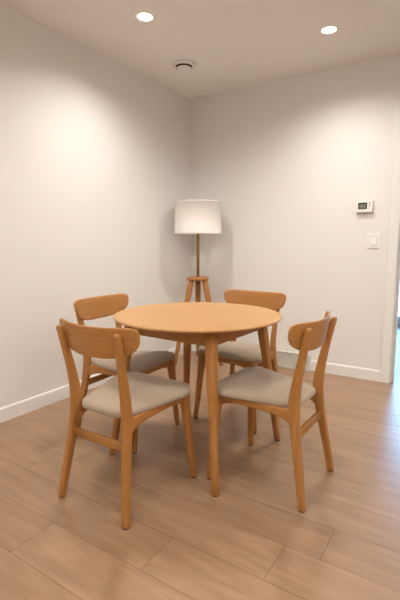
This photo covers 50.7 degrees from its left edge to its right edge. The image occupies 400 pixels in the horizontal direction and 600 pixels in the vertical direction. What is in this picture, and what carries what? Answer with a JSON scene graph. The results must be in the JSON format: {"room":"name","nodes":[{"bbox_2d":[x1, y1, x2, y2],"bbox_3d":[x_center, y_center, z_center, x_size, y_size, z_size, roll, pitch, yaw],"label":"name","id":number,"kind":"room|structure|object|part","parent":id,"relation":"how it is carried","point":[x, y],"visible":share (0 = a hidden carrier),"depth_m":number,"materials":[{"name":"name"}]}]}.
{"room":"dining room","nodes":[
{"label":"dining room","id":0,"kind":"room"},
{"bbox_2d":[0,3,191,407],"bbox_3d":[-1.661,-0.378,1.970,0.120,2.549,5.840,5,9,33],"label":"wall","id":1,"kind":"structure","parent":0,"point":[95,151],"depth_m":3.00,"materials":[{"name":"white paint"}]},
{"bbox_2d":[0,344,191,422],"bbox_3d":[-1.606,0.795,2.091,0.013,0.092,5.600,5,9,33],"label":"baseboard","id":2,"kind":"structure","parent":1,"relation":"attached to","point":[8,412],"depth_m":2.87,"materials":[{"name":"white paint"}]},
{"bbox_2d":[0,325,399,599],"bbox_3d":[1.304,0.903,1.824,5.200,0.050,8.300,5,9,33],"label":"floor","id":3,"kind":"structure","parent":0,"point":[250,541],"depth_m":1.81,"materials":[{"name":"brown wood"}]},
{"bbox_2d":[56,318,195,529],"bbox_3d":[-0.327,0.466,1.907,0.456,0.794,0.485,5,9,33],"label":"dining chair","id":4,"kind":"object","parent":3,"relation":"on","point":[132,397],"visible":1,"depth_m":1.77,"materials":[{"name":"brown wood"}]},
{"bbox_3d":[-0.570,0.482,1.834,0.118,0.770,0.051,-4,9,-26],"label":"leg","id":5,"kind":"part","parent":4,"relation":"part of","materials":[{"name":"brown wood"}]},
{"bbox_3d":[-0.449,0.463,2.010,0.022,0.087,0.350,4,9,30],"label":"rail","id":6,"kind":"part","parent":4,"relation":"part of","materials":[{"name":"brown wood"}]},
{"bbox_3d":[-0.434,0.160,1.701,0.456,0.134,0.079,5,9,33],"label":"backrest","id":7,"kind":"part","parent":4,"relation":"part of","materials":[{"name":"brown wood"}]},
{"bbox_3d":[-0.290,0.506,1.657,0.071,0.770,0.103,5,9,33],"label":"leg","id":8,"kind":"part","parent":4,"relation":"part of","materials":[{"name":"brown wood"}]},
{"bbox_3d":[-0.308,0.423,1.930,0.442,0.057,0.416,5,9,33],"label":"seat","id":9,"kind":"part","parent":4,"relation":"part of","materials":[{"name":"beige fabric"}]},
{"bbox_3d":[-0.184,0.486,1.838,0.022,0.087,0.350,6,9,36],"label":"rail","id":10,"kind":"part","parent":4,"relation":"part of","materials":[{"name":"brown wood"}]},
{"bbox_3d":[-0.059,0.635,2.003,0.073,0.424,0.057,5,9,33],"label":"leg","id":11,"kind":"part","parent":4,"relation":"part of","materials":[{"name":"brown wood"}]},
{"bbox_2d":[74,293,179,452],"bbox_3d":[-0.438,0.385,2.507,0.485,0.794,0.456,5,9,30],"label":"dining chair","id":12,"kind":"object","parent":3,"relation":"on","point":[142,361],"visible":0.7,"depth_m":2.46,"materials":[{"name":"brown wood"}]},
{"bbox_3d":[-0.689,0.397,2.468,0.118,0.770,0.051,0,8,1],"label":"leg","id":13,"kind":"part","parent":12,"relation":"part of","materials":[{"name":"brown wood"}]},
{"bbox_3d":[-0.606,0.045,2.562,0.079,0.134,0.456,5,9,30],"label":"backrest","id":14,"kind":"part","parent":12,"relation":"part of","materials":[{"name":"brown wood"}]},
{"bbox_3d":[-0.502,0.416,2.364,0.350,0.087,0.022,5,9,33],"label":"rail","id":15,"kind":"part","parent":12,"relation":"part of","materials":[{"name":"brown wood"}]},
{"bbox_3d":[-0.409,0.348,2.485,0.416,0.057,0.442,5,9,30],"label":"seat","id":16,"kind":"part","parent":12,"relation":"part of","materials":[{"name":"beige fabric"}]},
{"bbox_3d":[-0.353,0.599,2.269,0.057,0.424,0.073,5,9,30],"label":"leg","id":17,"kind":"part","parent":12,"relation":"part of","materials":[{"name":"brown wood"}]},
{"bbox_3d":[-0.263,0.400,2.405,0.022,0.067,0.312,5,9,30],"label":"rail","id":18,"kind":"part","parent":12,"relation":"part of","materials":[{"name":"brown wood"}]},
{"bbox_3d":[-0.165,0.557,2.583,0.057,0.424,0.073,5,9,30],"label":"leg","id":19,"kind":"part","parent":12,"relation":"part of","materials":[{"name":"brown wood"}]},
{"bbox_2d":[109,302,281,496],"bbox_3d":[-0.012,0.440,2.282,0.878,0.745,0.878,5,9,33],"label":"dining table","id":20,"kind":"object","parent":3,"relation":"on","point":[209,325],"visible":0.88,"depth_m":2.03,"materials":[{"name":"brown wood"}]},
{"bbox_3d":[-0.405,0.459,2.214,0.157,0.716,0.059,-1,8,-10],"label":"leg","id":21,"kind":"part","parent":20,"relation":"part of","materials":[{"name":"brown wood"}]},
{"bbox_3d":[-0.082,0.398,2.673,0.059,0.716,0.157,-1,8,-10],"label":"leg","id":22,"kind":"part","parent":20,"relation":"part of","materials":[{"name":"brown wood"}]},
{"bbox_3d":[0.058,0.502,1.895,0.059,0.716,0.157,-1,8,-10],"label":"leg","id":23,"kind":"part","parent":20,"relation":"part of","materials":[{"name":"brown wood"}]},
{"bbox_3d":[0.381,0.441,2.353,0.157,0.716,0.059,-1,8,-10],"label":"leg","id":24,"kind":"part","parent":20,"relation":"part of","materials":[{"name":"brown wood"}]},
{"bbox_2d":[174,199,222,365],"bbox_3d":[-0.003,-0.146,3.879,0.473,1.482,0.455,5,9,33],"label":"floor lamp","id":25,"kind":"object","parent":3,"relation":"on","point":[197,217],"visible":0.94,"depth_m":3.67,"materials":[{"name":"white fabric"}]},
{"bbox_3d":[-0.153,0.208,3.869,0.212,0.782,0.052,-4,9,-28],"label":"leg","id":26,"kind":"part","parent":25,"relation":"part of","materials":[{"name":"brown wood"}]},
{"bbox_3d":[-0.019,0.179,4.091,0.052,0.782,0.212,0,8,0],"label":"leg","id":27,"kind":"part","parent":25,"relation":"part of","materials":[{"name":"brown wood"}]},
{"bbox_3d":[-0.018,-0.740,3.814,0.430,0.287,0.430,5,9,33],"label":"lamp shade","id":28,"kind":"part","parent":25,"relation":"part of","materials":[{"name":"white fabric"}]},
{"bbox_3d":[0.116,0.208,3.869,0.212,0.782,0.052,4,9,28],"label":"leg","id":29,"kind":"part","parent":25,"relation":"part of","materials":[{"name":"brown wood"}]},
{"bbox_2d":[194,289,285,433],"bbox_3d":[0.268,0.354,2.740,0.456,0.794,0.485,5,9,33],"label":"dining chair","id":30,"kind":"object","parent":3,"relation":"on","point":[242,354],"visible":0.73,"depth_m":2.72,"materials":[{"name":"brown wood"}]},
{"bbox_3d":[0.000,0.542,2.690,0.073,0.424,0.057,5,9,33],"label":"leg","id":31,"kind":"part","parent":30,"relation":"part of","materials":[{"name":"brown wood"}]},
{"bbox_3d":[0.158,0.378,2.571,0.312,0.067,0.022,5,9,33],"label":"rail","id":32,"kind":"part","parent":30,"relation":"part of","materials":[{"name":"brown wood"}]},
{"bbox_3d":[0.250,0.319,2.706,0.442,0.057,0.416,5,9,33],"label":"seat","id":33,"kind":"part","parent":30,"relation":"part of","materials":[{"name":"beige fabric"}]},
{"bbox_3d":[0.238,0.328,2.991,0.051,0.770,0.118,0,8,3],"label":"leg","id":34,"kind":"part","parent":30,"relation":"part of","materials":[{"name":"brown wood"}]},
{"bbox_3d":[0.310,0.569,2.492,0.073,0.424,0.057,5,9,33],"label":"leg","id":35,"kind":"part","parent":30,"relation":"part of","materials":[{"name":"brown wood"}]},
{"bbox_3d":[0.375,0.005,2.859,0.456,0.134,0.079,5,9,33],"label":"backrest","id":36,"kind":"part","parent":30,"relation":"part of","materials":[{"name":"brown wood"}]},
{"bbox_3d":[0.391,0.379,2.640,0.022,0.087,0.350,4,9,29],"label":"rail","id":37,"kind":"part","parent":30,"relation":"part of","materials":[{"name":"brown wood"}]},
{"bbox_3d":[0.511,0.351,2.816,0.118,0.770,0.051,-4,9,-27],"label":"leg","id":38,"kind":"part","parent":30,"relation":"part of","materials":[{"name":"brown wood"}]},
{"bbox_2d":[207,311,336,512],"bbox_3d":[0.347,0.453,2.005,0.485,0.794,0.456,5,9,34],"label":"dining chair","id":39,"kind":"object","parent":3,"relation":"on","point":[260,388],"visible":0.97,"depth_m":1.89,"materials":[{"name":"brown wood"}]},
{"bbox_3d":[0.071,0.636,1.995,0.057,0.424,0.073,5,9,34],"label":"leg","id":40,"kind":"part","parent":39,"relation":"part of","materials":[{"name":"brown wood"}]},
{"bbox_3d":[0.280,0.596,2.296,0.057,0.424,0.073,5,9,34],"label":"leg","id":41,"kind":"part","parent":39,"relation":"part of","materials":[{"name":"brown wood"}]},
{"bbox_3d":[0.242,0.480,1.887,0.350,0.087,0.022,5,9,31],"label":"rail","id":42,"kind":"part","parent":39,"relation":"part of","materials":[{"name":"brown wood"}]},
{"bbox_3d":[0.319,0.411,2.018,0.416,0.057,0.442,5,9,34],"label":"seat","id":43,"kind":"part","parent":39,"relation":"part of","materials":[{"name":"beige fabric"}]},
{"bbox_3d":[0.416,0.492,1.763,0.051,0.770,0.118,-4,8,-25],"label":"leg","id":44,"kind":"part","parent":39,"relation":"part of","materials":[{"name":"brown wood"}]},
{"bbox_3d":[0.509,0.141,1.851,0.079,0.134,0.456,5,9,34],"label":"backrest","id":45,"kind":"part","parent":39,"relation":"part of","materials":[{"name":"brown wood"}]},
{"bbox_3d":[0.601,0.457,2.028,0.118,0.770,0.051,1,8,4],"label":"leg","id":46,"kind":"part","parent":39,"relation":"part of","materials":[{"name":"brown wood"}]},
{"bbox_2d":[0,0,399,98],"bbox_3d":[1.306,-1.648,1.481,5.440,0.100,8.540,5,9,33],"label":"ceiling","id":47,"kind":"structure","parent":0,"point":[232,44],"depth_m":2.82,"materials":[{"name":"white paint"}]},
{"bbox_2d":[134,10,155,21],"bbox_3d":[-0.339,-1.745,2.605,0.136,0.006,0.136,5,9,33],"label":"recessed light","id":48,"kind":"object","parent":47,"relation":"in","point":[142,16],"visible":1,"depth_m":2.60,"materials":[{"name":"white plastic"}]},
{"bbox_2d":[172,60,195,71],"bbox_3d":[-0.126,-1.827,3.316,0.193,0.034,0.193,5,9,33],"label":"ceiling vent","id":49,"kind":"object","parent":47,"relation":"in","point":[180,65],"visible":1,"depth_m":3.29,"materials":[{"name":"white plastic"}]},
{"bbox_2d":[318,24,339,34],"bbox_3d":[0.844,-1.766,2.763,0.136,0.006,0.136,5,9,33],"label":"recessed light","id":50,"kind":"object","parent":47,"relation":"in","point":[329,29],"visible":1,"depth_m":2.76,"materials":[{"name":"white plastic"}]},
{"bbox_2d":[191,53,399,369],"bbox_3d":[2.127,-0.503,2.913,5.200,2.549,0.120,5,9,33],"label":"wall","id":51,"kind":"structure","parent":0,"point":[288,162],"depth_m":3.60,"materials":[{"name":"white paint"}]},
{"bbox_2d":[192,344,379,381],"bbox_3d":[0.690,0.551,3.915,1.835,0.092,0.013,5,9,33],"label":"baseboard","id":52,"kind":"structure","parent":51,"relation":"attached to","point":[331,368],"depth_m":3.55,"materials":[{"name":"white paint"}]},
{"bbox_2d":[276,350,309,370],"bbox_3d":[0.832,0.540,3.793,0.310,0.146,0.032,5,9,33],"label":"floor vent","id":53,"kind":"object","parent":51,"relation":"attached to","point":[288,359],"visible":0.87,"depth_m":3.81,"materials":[{"name":"white"}]},
{"bbox_2d":[356,200,373,213],"bbox_3d":[1.299,-0.733,3.332,0.127,0.096,0.034,5,9,33],"label":"thermostat","id":54,"kind":"object","parent":51,"relation":"attached to","point":[362,207],"visible":1,"depth_m":3.32,"materials":[{"name":"white plastic"}]},
{"bbox_2d":[367,233,380,247],"bbox_3d":[1.369,-0.468,3.333,0.098,0.117,0.014,5,9,33],"label":"light switch","id":55,"kind":"object","parent":51,"relation":"attached to","point":[373,239],"visible":1,"depth_m":3.33,"materials":[{"name":"white plastic"}]},
{"bbox_2d":[380,103,399,382],"bbox_3d":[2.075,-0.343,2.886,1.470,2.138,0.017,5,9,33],"label":"trim","id":56,"kind":"structure","parent":51,"relation":"attached to","point":[394,219],"depth_m":3.27,"materials":[{"name":"white paint"}]}
]}

